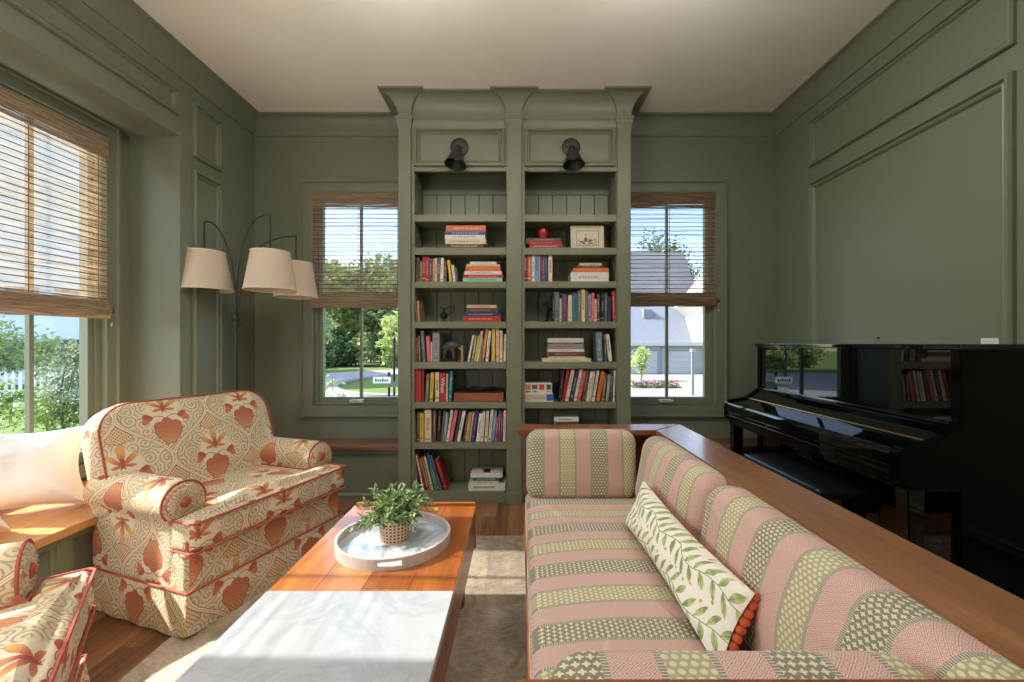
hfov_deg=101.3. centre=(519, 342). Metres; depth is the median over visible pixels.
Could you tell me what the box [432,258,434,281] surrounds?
book
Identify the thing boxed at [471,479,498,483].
book
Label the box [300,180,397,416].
window
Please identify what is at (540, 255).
book
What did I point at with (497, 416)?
book
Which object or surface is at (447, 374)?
book
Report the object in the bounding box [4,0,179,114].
trim
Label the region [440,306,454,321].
ewer
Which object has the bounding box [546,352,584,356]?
book
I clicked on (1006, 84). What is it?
trim
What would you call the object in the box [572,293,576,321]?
book
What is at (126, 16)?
trim
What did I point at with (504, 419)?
book
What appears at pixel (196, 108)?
trim
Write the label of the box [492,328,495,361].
book
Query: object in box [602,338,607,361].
book
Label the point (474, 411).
book
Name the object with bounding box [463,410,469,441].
book
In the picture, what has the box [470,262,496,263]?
book
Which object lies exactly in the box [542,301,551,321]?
animal figurine
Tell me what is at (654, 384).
flower bed
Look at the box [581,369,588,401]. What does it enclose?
book
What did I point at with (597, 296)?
book
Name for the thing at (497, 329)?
book
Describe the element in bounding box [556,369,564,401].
book
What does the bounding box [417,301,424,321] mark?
book
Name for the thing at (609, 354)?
book
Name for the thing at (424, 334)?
book
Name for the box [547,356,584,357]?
book
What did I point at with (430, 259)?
book
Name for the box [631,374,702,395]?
driveway
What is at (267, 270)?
arc floor lamp
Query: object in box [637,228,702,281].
tree
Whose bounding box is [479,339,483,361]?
book
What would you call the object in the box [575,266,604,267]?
book
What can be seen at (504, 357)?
book
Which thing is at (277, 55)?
ceiling
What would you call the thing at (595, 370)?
book
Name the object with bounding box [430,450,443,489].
book
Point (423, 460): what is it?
book
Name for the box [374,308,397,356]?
tree
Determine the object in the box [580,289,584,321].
book
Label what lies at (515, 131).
bookcase
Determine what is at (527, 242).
book
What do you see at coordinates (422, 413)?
book
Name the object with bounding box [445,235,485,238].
book
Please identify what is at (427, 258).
book
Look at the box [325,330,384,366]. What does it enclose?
bush
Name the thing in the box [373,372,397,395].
street sign
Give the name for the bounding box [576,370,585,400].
book
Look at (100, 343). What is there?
window
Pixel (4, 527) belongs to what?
throw pillow
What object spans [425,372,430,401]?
book
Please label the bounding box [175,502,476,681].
coffee table
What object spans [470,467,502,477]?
book
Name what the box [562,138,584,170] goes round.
wall sconce
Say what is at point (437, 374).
book
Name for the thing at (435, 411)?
book
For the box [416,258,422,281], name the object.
book
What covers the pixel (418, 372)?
book
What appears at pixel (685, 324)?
house
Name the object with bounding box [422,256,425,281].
book
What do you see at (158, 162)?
wall
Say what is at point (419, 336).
book
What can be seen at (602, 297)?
book
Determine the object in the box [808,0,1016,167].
trim
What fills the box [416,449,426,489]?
book
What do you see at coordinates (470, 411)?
book
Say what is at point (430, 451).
book
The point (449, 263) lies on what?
book
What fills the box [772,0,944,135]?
trim
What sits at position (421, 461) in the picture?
book
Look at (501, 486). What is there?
book
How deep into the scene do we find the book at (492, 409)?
3.18 m
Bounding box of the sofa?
[514,424,1023,681]
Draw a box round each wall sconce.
[444,138,468,170]
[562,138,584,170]
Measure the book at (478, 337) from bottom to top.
0.198 m
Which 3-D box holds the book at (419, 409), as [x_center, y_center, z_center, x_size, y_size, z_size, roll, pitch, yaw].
[-0.797,0.633,3.261,0.028,0.229,0.171,0,0,0]
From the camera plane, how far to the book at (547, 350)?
3.18 m
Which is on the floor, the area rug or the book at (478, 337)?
the area rug
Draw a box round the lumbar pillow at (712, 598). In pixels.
[624,482,759,650]
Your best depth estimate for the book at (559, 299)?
3.19 m
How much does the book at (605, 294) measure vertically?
0.214 m
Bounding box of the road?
[0,369,397,407]
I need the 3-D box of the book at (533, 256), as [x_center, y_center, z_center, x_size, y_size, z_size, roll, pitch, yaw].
[0.100,-0.565,3.251,0.023,0.205,0.152,0,0,0]
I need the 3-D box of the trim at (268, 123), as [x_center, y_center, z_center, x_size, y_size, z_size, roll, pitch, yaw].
[-1.542,-1.770,3.400,1.264,0.151,0.090,0,0,0]
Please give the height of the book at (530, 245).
0.032 m
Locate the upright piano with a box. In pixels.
[724,344,1023,599]
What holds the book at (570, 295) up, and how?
on the bookcase at (515, 131)
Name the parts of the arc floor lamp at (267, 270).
shade trim, lamp shade, shade trim, arm, arm, arm, lamp shade, shade trim, shade trim, drop stem, lamp shade, shade trim, drop stem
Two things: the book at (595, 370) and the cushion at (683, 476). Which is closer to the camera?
the cushion at (683, 476)
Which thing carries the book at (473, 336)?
on the bookcase at (515, 131)
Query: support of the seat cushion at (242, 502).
on the armchair at (200, 511)
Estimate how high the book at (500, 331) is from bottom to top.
0.237 m
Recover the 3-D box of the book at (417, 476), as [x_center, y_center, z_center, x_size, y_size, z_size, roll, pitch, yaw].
[-0.794,0.995,3.251,0.038,0.242,0.150,0,0,0]
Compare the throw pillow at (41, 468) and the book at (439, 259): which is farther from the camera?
the book at (439, 259)
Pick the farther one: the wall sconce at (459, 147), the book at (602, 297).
the book at (602, 297)
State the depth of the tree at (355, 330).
45.00 m
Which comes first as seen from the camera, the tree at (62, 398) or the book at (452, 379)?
the book at (452, 379)
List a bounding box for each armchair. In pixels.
[0,538,96,681]
[81,390,344,637]
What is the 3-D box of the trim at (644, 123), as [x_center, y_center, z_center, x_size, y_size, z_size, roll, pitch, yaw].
[1.464,-1.770,3.400,1.272,0.151,0.090,0,0,0]
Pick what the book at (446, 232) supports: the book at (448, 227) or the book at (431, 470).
the book at (448, 227)
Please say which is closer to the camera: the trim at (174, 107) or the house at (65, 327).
the trim at (174, 107)
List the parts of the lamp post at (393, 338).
post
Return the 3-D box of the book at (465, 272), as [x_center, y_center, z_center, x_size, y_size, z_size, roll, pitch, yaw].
[-0.280,-0.531,3.279,0.285,0.025,0.206,0,0,0]
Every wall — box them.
[0,0,254,479]
[255,136,775,437]
[776,0,1023,343]
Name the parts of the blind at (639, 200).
woven panel, pull cord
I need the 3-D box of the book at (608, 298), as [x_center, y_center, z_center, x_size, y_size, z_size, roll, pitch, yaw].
[0.676,-0.256,3.246,0.028,0.189,0.141,0,0,0]
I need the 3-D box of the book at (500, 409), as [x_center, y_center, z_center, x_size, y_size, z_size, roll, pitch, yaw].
[-0.155,0.628,3.269,0.026,0.240,0.188,0,0,0]
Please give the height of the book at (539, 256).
0.196 m
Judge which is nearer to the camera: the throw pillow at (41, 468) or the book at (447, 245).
the throw pillow at (41, 468)
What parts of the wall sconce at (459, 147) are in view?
lamp shade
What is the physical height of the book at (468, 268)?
0.036 m
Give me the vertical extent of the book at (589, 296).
0.204 m
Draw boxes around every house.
[0,105,78,384]
[631,252,702,373]
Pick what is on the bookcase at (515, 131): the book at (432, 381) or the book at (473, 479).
the book at (432, 381)
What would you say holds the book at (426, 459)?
on the bookcase at (515, 131)
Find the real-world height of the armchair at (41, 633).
0.907 m
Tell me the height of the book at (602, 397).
0.202 m
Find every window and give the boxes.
[0,64,120,478]
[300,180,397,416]
[631,180,727,416]
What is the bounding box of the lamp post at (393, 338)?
[392,337,395,395]
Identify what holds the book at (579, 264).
on the book at (576, 266)
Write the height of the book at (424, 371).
0.242 m
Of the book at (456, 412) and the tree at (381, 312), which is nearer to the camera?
the book at (456, 412)
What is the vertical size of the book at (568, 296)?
0.198 m
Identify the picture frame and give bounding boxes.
[570,226,603,247]
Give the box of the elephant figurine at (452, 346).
[440,341,465,361]
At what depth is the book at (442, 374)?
3.18 m
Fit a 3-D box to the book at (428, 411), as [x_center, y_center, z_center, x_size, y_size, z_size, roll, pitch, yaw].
[-0.696,0.626,3.262,0.051,0.243,0.172,0,0,0]
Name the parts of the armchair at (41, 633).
arm, seat rail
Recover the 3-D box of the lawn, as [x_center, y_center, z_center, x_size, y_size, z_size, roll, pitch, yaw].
[-10.000,2.300,35.000,160.000,0.200,150.000,0,0,0]
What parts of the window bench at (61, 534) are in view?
panel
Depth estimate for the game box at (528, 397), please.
3.17 m
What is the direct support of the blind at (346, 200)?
attached to the window at (314, 402)
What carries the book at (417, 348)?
on the bookcase at (515, 131)
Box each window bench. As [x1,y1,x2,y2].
[0,479,97,594]
[294,438,397,499]
[707,438,756,456]
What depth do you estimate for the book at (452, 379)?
3.18 m
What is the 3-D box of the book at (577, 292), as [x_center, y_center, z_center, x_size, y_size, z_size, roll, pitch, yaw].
[0.448,-0.278,3.253,0.025,0.232,0.155,0,0,0]
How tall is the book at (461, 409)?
0.239 m
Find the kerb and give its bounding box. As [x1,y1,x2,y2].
[328,374,397,395]
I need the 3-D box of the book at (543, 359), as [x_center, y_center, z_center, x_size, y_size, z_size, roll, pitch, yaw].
[0.353,0.129,3.281,0.369,0.024,0.210,0,0,0]
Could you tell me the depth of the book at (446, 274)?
3.18 m
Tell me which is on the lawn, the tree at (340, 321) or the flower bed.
the tree at (340, 321)
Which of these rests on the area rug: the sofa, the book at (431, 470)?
the sofa
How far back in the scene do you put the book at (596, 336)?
3.18 m
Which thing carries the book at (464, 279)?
on the bookcase at (515, 131)
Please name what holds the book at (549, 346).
on the book at (547, 350)
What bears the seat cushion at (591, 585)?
on the sofa
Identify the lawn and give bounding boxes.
[0,354,397,433]
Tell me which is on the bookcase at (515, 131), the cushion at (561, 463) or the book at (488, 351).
the book at (488, 351)
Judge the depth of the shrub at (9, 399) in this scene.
8.44 m
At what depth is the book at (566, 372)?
3.18 m
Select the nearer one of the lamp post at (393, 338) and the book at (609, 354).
the book at (609, 354)
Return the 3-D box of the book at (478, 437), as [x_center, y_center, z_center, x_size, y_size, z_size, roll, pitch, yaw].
[-0.305,0.639,3.254,0.057,0.217,0.157,0,0,0]
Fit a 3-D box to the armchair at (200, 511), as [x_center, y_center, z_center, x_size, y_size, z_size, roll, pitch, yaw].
[-1.553,0.740,2.228,0.806,0.907,0.934,0,0,19]
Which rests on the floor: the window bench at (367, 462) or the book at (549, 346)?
the window bench at (367, 462)
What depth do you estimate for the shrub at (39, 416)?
8.22 m
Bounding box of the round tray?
[334,512,449,571]
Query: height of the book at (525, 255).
0.208 m
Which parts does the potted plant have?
pot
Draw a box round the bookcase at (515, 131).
[377,86,650,503]
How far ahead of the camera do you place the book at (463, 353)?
3.22 m
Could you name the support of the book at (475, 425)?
on the bookcase at (515, 131)
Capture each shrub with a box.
[0,379,69,429]
[0,419,9,432]
[3,396,78,432]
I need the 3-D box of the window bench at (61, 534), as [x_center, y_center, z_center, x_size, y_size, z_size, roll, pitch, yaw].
[-2.204,0.990,1.793,0.583,0.420,1.782,0,0,0]
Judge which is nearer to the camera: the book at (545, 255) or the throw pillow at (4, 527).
the throw pillow at (4, 527)
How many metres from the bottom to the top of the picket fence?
1.020 m
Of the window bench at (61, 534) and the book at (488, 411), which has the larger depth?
the book at (488, 411)
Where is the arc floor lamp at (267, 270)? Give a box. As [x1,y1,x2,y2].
[181,214,317,389]
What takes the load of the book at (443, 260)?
on the bookcase at (515, 131)
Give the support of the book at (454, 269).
on the bookcase at (515, 131)
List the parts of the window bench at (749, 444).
panel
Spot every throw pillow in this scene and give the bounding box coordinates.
[0,426,86,509]
[0,517,10,531]
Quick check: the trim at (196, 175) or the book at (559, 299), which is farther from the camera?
the book at (559, 299)
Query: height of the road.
0.030 m
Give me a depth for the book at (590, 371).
3.18 m
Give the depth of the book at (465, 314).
3.18 m
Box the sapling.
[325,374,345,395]
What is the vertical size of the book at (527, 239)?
0.024 m
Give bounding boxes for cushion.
[172,464,343,552]
[525,493,750,678]
[526,429,635,497]
[549,651,926,678]
[635,436,728,541]
[700,485,1023,679]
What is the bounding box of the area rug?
[118,536,526,681]
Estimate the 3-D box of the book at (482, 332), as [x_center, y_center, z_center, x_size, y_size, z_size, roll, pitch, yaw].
[-0.305,0.025,3.252,0.054,0.233,0.152,0,0,0]
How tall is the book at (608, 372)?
0.221 m
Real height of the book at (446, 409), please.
0.240 m
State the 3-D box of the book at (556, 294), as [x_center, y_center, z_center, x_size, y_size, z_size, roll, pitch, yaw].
[0.279,-0.275,3.249,0.035,0.226,0.147,0,0,0]
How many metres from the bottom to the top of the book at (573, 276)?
0.073 m
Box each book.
[415,296,420,321]
[415,369,421,401]
[415,409,420,441]
[415,454,423,489]
[415,459,420,487]
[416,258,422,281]
[416,338,418,361]
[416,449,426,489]
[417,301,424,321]
[417,409,423,441]
[418,335,422,361]
[419,261,422,281]
[420,410,424,441]
[420,453,428,490]
[421,331,427,361]
[421,369,427,401]
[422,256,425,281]
[422,452,430,489]
[424,452,433,489]
[425,257,429,281]
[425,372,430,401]
[425,408,434,441]
[426,336,432,361]
[427,449,439,490]
[429,258,432,281]
[429,371,437,401]
[429,466,437,489]
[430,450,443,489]
[431,342,432,361]
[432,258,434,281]
[433,333,442,361]
[433,408,439,441]
[435,258,437,281]
[435,371,442,401]
[435,454,450,489]
[437,258,440,281]
[437,408,445,441]
[440,258,446,281]
[440,372,448,401]
[441,408,448,441]
[443,409,450,441]
[444,262,449,281]
[445,231,487,241]
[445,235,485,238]
[445,239,487,247]
[446,225,487,233]
[446,244,484,247]
[446,372,449,401]
[446,408,455,441]
[447,260,452,281]
[448,370,455,401]
[449,408,460,441]
[451,265,457,281]
[454,408,463,441]
[457,408,467,441]
[461,345,465,361]
[463,275,503,281]
[463,278,502,281]
[463,316,501,321]
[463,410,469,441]
[464,271,502,274]
[464,313,502,317]
[465,410,473,441]
[466,266,500,270]
[467,264,500,267]
[467,305,496,307]
[467,308,498,312]
[468,335,474,361]
[468,475,505,490]
[469,408,475,441]
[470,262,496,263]
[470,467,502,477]
[471,336,476,361]
[471,408,480,441]
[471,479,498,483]
[472,478,499,480]
[474,336,479,361]
[476,331,484,361]
[476,410,482,441]
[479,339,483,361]
[480,408,486,441]
[481,328,489,361]
[484,408,490,441]
[485,331,491,361]
[488,408,494,441]
[491,408,497,441]
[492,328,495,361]
[494,413,498,441]
[496,328,499,361]
[498,408,501,441]
[499,330,502,361]
[500,409,503,441]
[503,334,505,361]
[503,408,505,441]
[525,255,526,281]
[526,238,559,240]
[526,241,561,247]
[528,255,530,281]
[529,244,561,247]
[531,255,534,281]
[535,255,537,281]
[538,256,539,281]
[540,255,541,281]
[541,357,590,361]
[542,255,544,281]
[545,255,546,281]
[546,349,583,351]
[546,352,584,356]
[547,255,551,281]
[547,338,583,341]
[547,344,583,348]
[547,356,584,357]
[548,343,581,343]
[551,294,553,321]
[553,292,558,321]
[553,414,578,421]
[554,421,577,423]
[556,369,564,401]
[559,299,560,321]
[560,295,566,321]
[561,369,569,400]
[565,369,574,400]
[567,295,569,321]
[568,272,608,281]
[569,370,578,400]
[570,295,571,321]
[571,268,608,271]
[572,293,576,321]
[573,369,582,400]
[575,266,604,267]
[576,291,580,321]
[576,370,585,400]
[577,263,600,265]
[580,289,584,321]
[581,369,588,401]
[585,291,587,321]
[585,370,592,400]
[588,295,590,321]
[588,370,594,401]
[589,293,593,321]
[591,369,598,400]
[592,332,602,361]
[594,294,599,321]
[594,299,596,321]
[595,371,604,401]
[600,295,604,321]
[600,375,606,401]
[602,334,611,361]
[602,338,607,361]
[603,293,606,321]
[604,373,610,401]
[607,297,610,321]
[607,371,612,401]
[608,292,615,321]
[609,369,615,401]
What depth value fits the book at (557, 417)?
3.18 m
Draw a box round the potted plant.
[349,480,437,544]
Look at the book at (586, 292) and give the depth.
3.18 m
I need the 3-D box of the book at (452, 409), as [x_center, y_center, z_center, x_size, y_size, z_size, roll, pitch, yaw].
[-0.532,0.625,3.261,0.055,0.245,0.172,0,0,0]
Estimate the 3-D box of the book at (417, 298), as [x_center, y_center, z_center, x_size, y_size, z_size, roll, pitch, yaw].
[-0.787,-0.260,3.256,0.017,0.196,0.161,0,0,0]
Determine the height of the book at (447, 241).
0.039 m
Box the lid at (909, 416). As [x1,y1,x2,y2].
[760,387,950,424]
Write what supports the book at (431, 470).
on the bookcase at (515, 131)
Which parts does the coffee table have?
leg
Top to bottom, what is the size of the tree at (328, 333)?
4.897 m
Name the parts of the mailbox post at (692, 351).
post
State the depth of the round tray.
1.56 m
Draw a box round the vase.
[538,228,547,237]
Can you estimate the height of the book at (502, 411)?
0.224 m
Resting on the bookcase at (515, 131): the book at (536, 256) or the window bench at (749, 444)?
the book at (536, 256)
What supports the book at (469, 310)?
on the book at (465, 314)
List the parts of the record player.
platter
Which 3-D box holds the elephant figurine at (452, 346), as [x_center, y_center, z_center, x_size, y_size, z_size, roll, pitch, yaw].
[-0.515,0.064,3.237,0.199,0.155,0.070,0,0,2]
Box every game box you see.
[525,381,551,393]
[525,392,553,401]
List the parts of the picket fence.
rail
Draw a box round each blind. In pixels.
[0,84,114,326]
[311,192,397,307]
[631,192,719,311]
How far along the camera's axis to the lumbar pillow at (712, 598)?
1.12 m
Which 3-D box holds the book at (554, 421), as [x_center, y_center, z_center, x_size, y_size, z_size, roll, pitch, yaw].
[0.354,0.621,3.241,0.175,0.053,0.130,0,0,0]
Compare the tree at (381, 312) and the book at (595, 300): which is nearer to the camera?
the book at (595, 300)
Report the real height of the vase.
0.094 m
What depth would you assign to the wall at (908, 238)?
2.27 m
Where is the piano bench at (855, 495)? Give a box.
[744,453,884,525]
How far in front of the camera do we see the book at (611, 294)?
3.18 m
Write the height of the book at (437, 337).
0.217 m
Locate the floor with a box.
[77,500,524,681]
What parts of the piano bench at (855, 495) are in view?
seat, frame, leg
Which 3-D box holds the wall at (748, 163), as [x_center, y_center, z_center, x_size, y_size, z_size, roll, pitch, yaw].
[-0.200,-0.323,3.520,4.900,3.045,0.150,0,0,0]
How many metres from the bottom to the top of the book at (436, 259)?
0.181 m
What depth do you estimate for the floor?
1.73 m
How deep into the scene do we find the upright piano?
1.78 m
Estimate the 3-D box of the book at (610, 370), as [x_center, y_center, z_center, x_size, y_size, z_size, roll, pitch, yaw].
[0.713,0.325,3.263,0.020,0.238,0.176,0,0,0]
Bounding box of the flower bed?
[631,379,680,387]
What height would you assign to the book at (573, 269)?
0.033 m
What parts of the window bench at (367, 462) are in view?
panel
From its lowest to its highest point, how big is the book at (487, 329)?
0.254 m
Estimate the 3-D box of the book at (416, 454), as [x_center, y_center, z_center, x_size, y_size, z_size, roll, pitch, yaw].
[-0.758,0.982,3.252,0.067,0.268,0.153,0,0,0]
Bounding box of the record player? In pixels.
[454,385,504,401]
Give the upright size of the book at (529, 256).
0.208 m
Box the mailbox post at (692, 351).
[690,349,694,394]
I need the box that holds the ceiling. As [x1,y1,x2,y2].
[133,0,892,111]
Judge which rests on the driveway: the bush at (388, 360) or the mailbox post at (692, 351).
the mailbox post at (692, 351)
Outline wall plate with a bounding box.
[981,338,998,343]
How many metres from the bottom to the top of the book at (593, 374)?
0.234 m
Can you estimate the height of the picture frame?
0.182 m
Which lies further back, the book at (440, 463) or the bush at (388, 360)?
the bush at (388, 360)
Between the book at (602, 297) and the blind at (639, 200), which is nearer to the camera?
the book at (602, 297)
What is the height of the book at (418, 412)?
0.224 m
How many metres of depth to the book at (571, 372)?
3.18 m
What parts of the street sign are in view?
name plate, cross plate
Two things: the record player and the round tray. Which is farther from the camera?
the record player
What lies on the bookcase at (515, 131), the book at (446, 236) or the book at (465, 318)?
the book at (465, 318)
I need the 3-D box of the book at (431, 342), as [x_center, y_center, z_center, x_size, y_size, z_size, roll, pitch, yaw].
[-0.669,0.066,3.261,0.009,0.150,0.172,-1,0,0]
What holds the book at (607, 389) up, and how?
on the bookcase at (515, 131)
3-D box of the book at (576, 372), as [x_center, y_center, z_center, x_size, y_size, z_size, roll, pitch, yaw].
[0.409,0.325,3.259,0.074,0.236,0.167,0,0,0]
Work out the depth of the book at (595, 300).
3.18 m
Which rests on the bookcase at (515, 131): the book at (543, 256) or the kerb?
the book at (543, 256)
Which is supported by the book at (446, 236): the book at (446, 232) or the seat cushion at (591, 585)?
the book at (446, 232)
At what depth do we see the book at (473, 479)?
3.18 m
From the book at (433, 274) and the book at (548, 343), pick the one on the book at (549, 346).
the book at (548, 343)
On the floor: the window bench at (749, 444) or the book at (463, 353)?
the window bench at (749, 444)
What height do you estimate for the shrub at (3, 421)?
1.127 m
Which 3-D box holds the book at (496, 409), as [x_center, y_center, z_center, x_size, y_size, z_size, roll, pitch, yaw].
[-0.196,0.626,3.247,0.045,0.243,0.143,0,0,0]
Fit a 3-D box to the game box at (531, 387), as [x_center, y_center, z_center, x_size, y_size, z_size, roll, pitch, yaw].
[0.136,0.344,3.267,0.210,0.082,0.191,0,0,0]
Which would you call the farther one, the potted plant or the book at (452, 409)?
the book at (452, 409)
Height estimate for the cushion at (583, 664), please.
0.336 m
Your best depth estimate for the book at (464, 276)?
3.18 m
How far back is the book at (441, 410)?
3.18 m
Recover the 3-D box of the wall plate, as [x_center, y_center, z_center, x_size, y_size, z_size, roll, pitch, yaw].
[2.095,0.036,1.874,0.011,0.116,0.072,0,0,0]
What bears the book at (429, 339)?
on the bookcase at (515, 131)
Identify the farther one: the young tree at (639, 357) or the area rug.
the young tree at (639, 357)
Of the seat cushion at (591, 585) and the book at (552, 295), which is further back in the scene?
the book at (552, 295)
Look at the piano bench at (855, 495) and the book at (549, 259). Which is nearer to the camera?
the piano bench at (855, 495)
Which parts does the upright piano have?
leg, panel, panel, panel, lid, leg, panel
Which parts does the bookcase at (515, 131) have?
pilaster crown, panel, frieze moulding, bay crown, shelf, shelf, shelf, shelf, shelf, shelf, shelf, shelf, pilaster crown, panel, bay crown, frieze moulding, shelf, shelf, shelf, shelf, shelf, shelf, pilaster crown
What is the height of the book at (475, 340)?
0.192 m
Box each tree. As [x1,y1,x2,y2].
[0,316,73,392]
[34,337,78,428]
[325,258,355,342]
[325,290,395,363]
[325,308,367,361]
[325,312,339,341]
[342,252,397,335]
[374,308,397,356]
[631,346,652,380]
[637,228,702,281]
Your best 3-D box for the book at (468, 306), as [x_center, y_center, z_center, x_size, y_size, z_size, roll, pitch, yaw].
[-0.290,-0.277,3.256,0.223,0.022,0.161,0,0,0]
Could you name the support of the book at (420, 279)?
on the bookcase at (515, 131)
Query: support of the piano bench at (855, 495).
on the floor
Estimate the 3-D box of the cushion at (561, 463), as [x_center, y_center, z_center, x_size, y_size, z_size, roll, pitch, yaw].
[0.311,0.616,2.160,0.556,0.340,0.156,0,0,0]
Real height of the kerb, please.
0.120 m
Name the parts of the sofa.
leg, rail, panel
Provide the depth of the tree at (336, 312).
39.73 m
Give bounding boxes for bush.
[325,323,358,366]
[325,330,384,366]
[346,325,397,367]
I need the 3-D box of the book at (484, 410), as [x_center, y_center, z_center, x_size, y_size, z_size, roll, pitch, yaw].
[-0.280,0.632,3.246,0.038,0.232,0.142,0,0,0]
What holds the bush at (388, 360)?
on the lawn
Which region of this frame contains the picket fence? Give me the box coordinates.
[0,371,78,396]
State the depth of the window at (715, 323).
3.42 m
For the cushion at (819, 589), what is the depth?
0.83 m
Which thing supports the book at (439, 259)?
on the bookcase at (515, 131)
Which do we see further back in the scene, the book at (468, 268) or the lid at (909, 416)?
the book at (468, 268)
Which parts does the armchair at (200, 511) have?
arm, backrest, seat rail, arm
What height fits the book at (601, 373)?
0.228 m
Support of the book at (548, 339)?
on the book at (548, 343)
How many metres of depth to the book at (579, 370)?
3.18 m
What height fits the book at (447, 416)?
0.224 m
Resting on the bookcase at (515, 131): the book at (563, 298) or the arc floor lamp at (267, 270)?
the book at (563, 298)
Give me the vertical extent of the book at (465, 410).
0.239 m
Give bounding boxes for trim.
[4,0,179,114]
[80,0,258,135]
[192,102,222,171]
[192,170,222,394]
[255,112,397,135]
[631,112,775,135]
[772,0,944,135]
[807,70,1016,343]
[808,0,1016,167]
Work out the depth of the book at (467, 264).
3.18 m
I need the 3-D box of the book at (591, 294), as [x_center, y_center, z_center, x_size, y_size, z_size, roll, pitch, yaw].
[0.552,-0.271,3.270,0.021,0.218,0.190,0,0,0]

